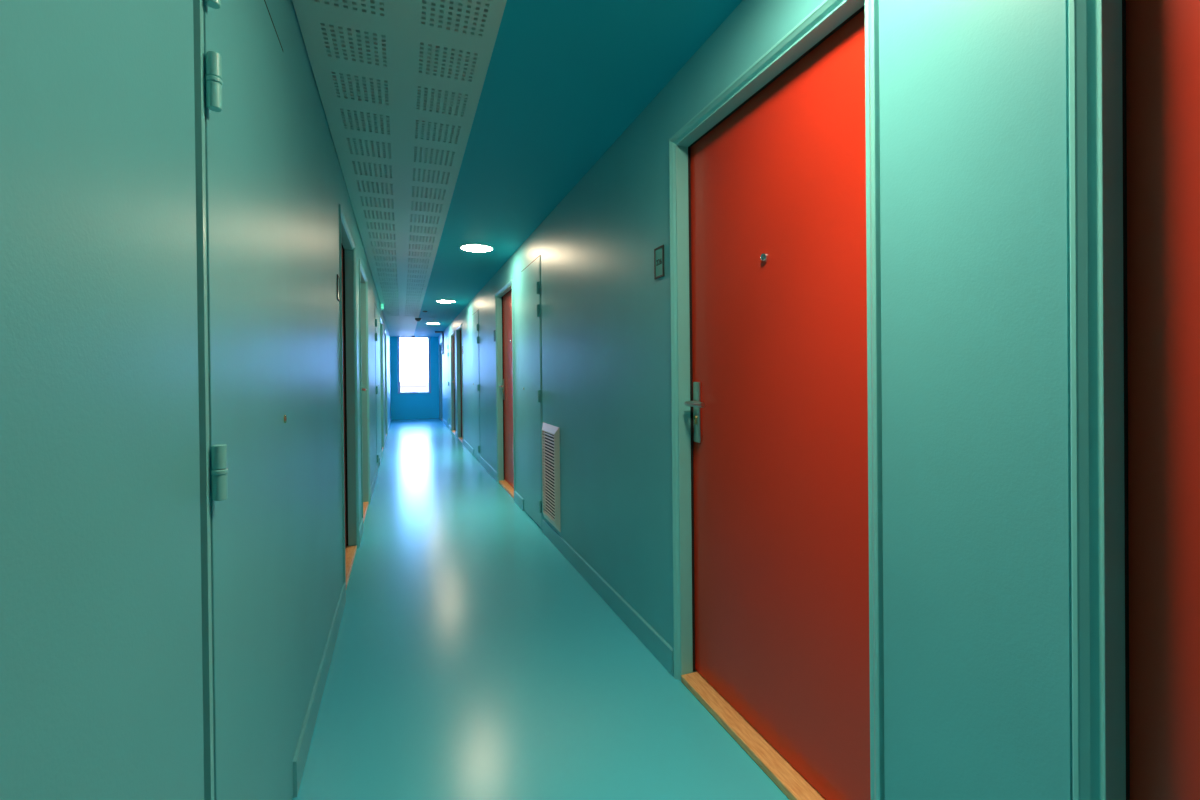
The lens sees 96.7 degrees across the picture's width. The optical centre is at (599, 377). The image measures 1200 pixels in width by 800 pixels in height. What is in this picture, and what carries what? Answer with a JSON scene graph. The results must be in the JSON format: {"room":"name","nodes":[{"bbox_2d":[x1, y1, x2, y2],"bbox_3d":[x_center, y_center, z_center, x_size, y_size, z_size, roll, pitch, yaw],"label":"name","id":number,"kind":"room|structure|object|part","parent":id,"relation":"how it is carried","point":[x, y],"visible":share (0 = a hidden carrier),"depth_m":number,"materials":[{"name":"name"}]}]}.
{"room":"apartment building corridor","nodes":[
{"label":"apartment building corridor","id":0,"kind":"room"},
{"bbox_2d":[0,0,390,799],"bbox_3d":[-2.339,0.006,5.185,0.190,2.280,19.750,-1,0,-20],"label":"wall","id":1,"kind":"structure","parent":0,"point":[101,675],"depth_m":0.59,"materials":[{"name":"teal paint"}]},
{"bbox_2d":[193,0,292,799],"bbox_3d":[-0.773,0.132,1.138,0.125,2.038,0.647,-1,0,-20],"label":"door","id":2,"kind":"structure","parent":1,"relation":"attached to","point":[239,58],"depth_m":1.04,"materials":[{"name":"teal paint"}]},
{"bbox_3d":[-0.785,0.132,1.133,0.100,2.038,0.647,-1,0,-20],"label":"frame","id":3,"kind":"part","parent":2,"relation":"part of","materials":[{"name":"teal paint"}]},
{"bbox_2d":[337,274,339,301],"bbox_3d":[-1.294,-0.445,2.639,0.006,0.122,0.078,-1,0,-20],"label":"number plate","id":4,"kind":"object","parent":1,"relation":"attached to","point":[338,277],"visible":1,"depth_m":2.64,"materials":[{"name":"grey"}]},
{"bbox_2d":[293,418,390,797],"bbox_3d":[-2.234,1.095,5.226,0.010,0.099,19.750,-1,0,-20],"label":"baseboard","id":5,"kind":"structure","parent":1,"relation":"attached to","point":[299,760],"depth_m":1.86,"materials":[{"name":"teal paint"}]},
{"bbox_2d":[339,204,358,587],"bbox_3d":[-1.540,0.127,3.152,0.129,2.045,0.945,-1,0,-20],"label":"door","id":6,"kind":"structure","parent":1,"relation":"in","point":[347,248],"depth_m":3.56,"materials":[{"name":"teal paint"}]},
{"bbox_2d":[359,259,369,523],"bbox_3d":[-2.007,0.125,4.408,0.129,2.045,0.945,-1,0,-20],"label":"door","id":7,"kind":"structure","parent":1,"relation":"in","point":[363,282],"depth_m":4.82,"materials":[{"name":"teal paint"}]},
{"bbox_2d":[375,304,378,466],"bbox_3d":[-2.812,0.124,6.629,0.125,2.038,0.647,-1,0,-20],"label":"door","id":8,"kind":"structure","parent":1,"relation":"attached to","point":[376,326],"depth_m":6.54,"materials":[{"name":"teal paint"}]},
{"bbox_2d":[380,317,383,450],"bbox_3d":[-3.417,0.119,8.205,0.129,2.045,0.945,-1,0,-20],"label":"door","id":9,"kind":"structure","parent":1,"relation":"in","point":[381,322],"depth_m":8.62,"materials":[{"name":"teal paint"}]},
{"bbox_2d":[384,329,387,435],"bbox_3d":[-4.162,0.116,10.211,0.129,2.045,0.945,-1,0,-20],"label":"door","id":10,"kind":"structure","parent":1,"relation":"in","point":[384,329],"depth_m":10.63,"materials":[{"name":"teal paint"}]},
{"bbox_2d":[390,337,438,419],"bbox_3d":[-5.134,-0.005,14.788,1.655,2.260,0.200,-1,0,-20],"label":"wall","id":11,"kind":"structure","parent":0,"point":[412,405],"depth_m":14.70,"materials":[{"name":"teal paint"}]},
{"bbox_2d":[397,337,430,393],"bbox_3d":[-5.130,-0.355,14.726,0.858,1.558,0.118,-1,0,-20],"label":"window","id":12,"kind":"structure","parent":11,"relation":"in","point":[398,338],"depth_m":14.67,"materials":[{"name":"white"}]},
{"bbox_2d":[292,418,788,799],"bbox_3d":[-1.667,1.198,5.490,1.655,0.120,20.050,-1,0,-20],"label":"floor","id":13,"kind":"structure","parent":0,"point":[471,659],"depth_m":2.04,"materials":[{"name":"teal"}]},
{"bbox_2d":[414,0,742,336],"bbox_3d":[-1.691,-1.197,5.477,1.655,0.150,20.050,-1,0,-20],"label":"ceiling","id":14,"kind":"structure","parent":0,"point":[564,79],"depth_m":2.21,"materials":[{"name":"teal paint"}]},
{"bbox_2d":[292,0,506,336],"bbox_3d":[-1.983,-1.125,5.320,0.593,0.021,19.738,-1,0,-20],"label":"ceiling panel","id":15,"kind":"object","parent":14,"relation":"attached to","point":[400,83],"visible":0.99,"depth_m":2.19,"materials":[{"name":"grey"}]},
{"bbox_2d":[436,300,455,302],"bbox_3d":[-2.259,-1.120,7.821,0.282,0.016,0.282,-1,0,-20],"label":"recessed light","id":16,"kind":"object","parent":14,"relation":"in","point":[440,301],"visible":1,"depth_m":7.77,"materials":[{"name":"white"}]},
{"bbox_2d":[460,244,492,251],"bbox_3d":[-1.062,-1.115,4.596,0.282,0.016,0.282,-1,0,-20],"label":"recessed light","id":17,"kind":"object","parent":14,"relation":"in","point":[467,247],"visible":1,"depth_m":4.56,"materials":[{"name":"white plastic"}]},
{"bbox_2d":[438,0,1072,799],"bbox_3d":[-0.985,-0.010,5.688,0.192,2.280,19.750,-1,0,-20],"label":"wall","id":18,"kind":"structure","parent":0,"point":[975,218],"depth_m":1.03,"materials":[{"name":"teal paint"}]},
{"bbox_2d":[435,331,443,349],"bbox_3d":[-3.917,-0.908,12.998,0.200,0.460,0.100,-1,0,-20],"label":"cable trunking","id":19,"kind":"object","parent":18,"relation":"attached to","point":[442,332],"visible":1,"depth_m":12.98,"materials":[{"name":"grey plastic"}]},
{"bbox_2d":[439,342,442,419],"bbox_3d":[-4.120,0.096,14.024,0.129,2.045,0.945,-1,0,-20],"label":"door","id":20,"kind":"structure","parent":18,"relation":"in","point":[440,344],"depth_m":14.42,"materials":[{"name":"teal paint"}]},
{"bbox_2d":[446,337,449,427],"bbox_3d":[-3.386,0.101,11.995,0.125,2.038,0.647,-1,0,-20],"label":"door","id":21,"kind":"structure","parent":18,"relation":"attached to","point":[447,338],"depth_m":11.94,"materials":[{"name":"teal paint"}]},
{"bbox_2d":[450,331,455,433],"bbox_3d":[-2.902,0.101,10.743,0.129,2.045,0.945,-1,0,-20],"label":"door","id":22,"kind":"structure","parent":18,"relation":"in","point":[452,335],"depth_m":11.14,"materials":[{"name":"teal paint"}]},
{"bbox_2d":[456,324,462,442],"bbox_3d":[-2.442,0.103,9.505,0.129,2.045,0.945,-1,0,-20],"label":"door","id":23,"kind":"structure","parent":18,"relation":"in","point":[459,329],"depth_m":9.90,"materials":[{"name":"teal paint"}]},
{"bbox_2d":[472,310,479,460],"bbox_3d":[-1.680,0.108,7.402,0.125,2.038,0.647,-1,0,-20],"label":"door","id":24,"kind":"structure","parent":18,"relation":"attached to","point":[475,317],"depth_m":7.35,"materials":[{"name":"teal paint"}]},
{"bbox_3d":[-1.669,0.108,7.406,0.100,2.038,0.647,-1,0,-20],"label":"frame","id":25,"kind":"part","parent":24,"relation":"part of","materials":[{"name":"teal paint"}]},
{"bbox_2d":[495,279,514,498],"bbox_3d":[-0.900,0.109,5.352,0.129,2.045,0.945,-1,0,-20],"label":"door","id":26,"kind":"structure","parent":18,"relation":"in","point":[504,296],"depth_m":5.65,"materials":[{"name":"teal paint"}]},
{"bbox_3d":[-1.032,0.121,5.727,0.009,0.225,0.044,-1,0,-20],"label":"handle plate","id":27,"kind":"part","parent":26,"relation":"part of","materials":[{"name":"silver metal"}]},
{"bbox_2d":[521,255,543,528],"bbox_3d":[-0.511,0.113,4.252,0.125,2.038,0.647,-1,0,-20],"label":"door","id":28,"kind":"structure","parent":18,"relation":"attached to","point":[531,275],"depth_m":4.19,"materials":[{"name":"teal paint"}]},
{"bbox_3d":[-0.499,0.113,4.256,0.100,2.038,0.647,-1,0,-20],"label":"frame","id":29,"kind":"part","parent":28,"relation":"part of","materials":[{"name":"teal paint"}]},
{"bbox_2d":[542,423,560,531],"bbox_3d":[-0.346,0.667,3.683,0.024,0.685,0.425,-1,0,-20],"label":"air vent","id":30,"kind":"object","parent":18,"relation":"in","point":[550,434],"visible":1,"depth_m":3.64,"materials":[{"name":"beige plastic"}]},
{"bbox_2d":[439,415,673,675],"bbox_3d":[-1.067,1.081,5.659,0.010,0.099,19.750,-1,0,-20],"label":"baseboard","id":31,"kind":"structure","parent":18,"relation":"attached to","point":[662,651],"depth_m":2.64,"materials":[{"name":"teal paint"}]},
{"bbox_2d":[654,245,663,279],"bbox_3d":[0.234,-0.457,2.110,0.006,0.122,0.078,-1,0,-20],"label":"number plate","id":32,"kind":"object","parent":18,"relation":"attached to","point":[659,251],"visible":1,"depth_m":2.11,"materials":[{"name":"teal"}]},
{"bbox_2d":[669,0,884,799],"bbox_3d":[0.491,0.114,1.604,0.129,2.045,0.945,-1,0,-20],"label":"door","id":33,"kind":"structure","parent":18,"relation":"in","point":[775,226],"depth_m":1.51,"materials":[{"name":"red paint"}]},
{"bbox_3d":[0.350,0.093,1.918,0.052,0.018,0.127,-1,0,-20],"label":"lever","id":34,"kind":"part","parent":33,"relation":"part of","materials":[{"name":"silver metal"}]},
{"bbox_3d":[0.360,0.127,1.979,0.009,0.225,0.044,-1,0,-20],"label":"handle plate","id":35,"kind":"part","parent":33,"relation":"part of","materials":[{"name":"silver metal"}]},
{"bbox_2d":[1068,0,1199,799],"bbox_3d":[0.939,0.116,0.398,0.129,2.045,0.945,-1,0,-20],"label":"door","id":36,"kind":"structure","parent":18,"relation":"in","point":[1134,65],"depth_m":0.79,"materials":[{"name":"red paint"}]},
{"bbox_3d":[0.937,0.116,0.397,0.124,2.045,0.945,-1,0,-20],"label":"frame","id":37,"kind":"part","parent":36,"relation":"part of","materials":[{"name":"teal paint"}]},
{"label":"outside","id":38,"kind":"structure","parent":0,"visible":0},
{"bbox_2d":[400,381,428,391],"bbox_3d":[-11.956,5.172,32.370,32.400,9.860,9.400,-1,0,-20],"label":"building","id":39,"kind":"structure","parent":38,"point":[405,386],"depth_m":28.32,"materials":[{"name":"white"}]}
]}

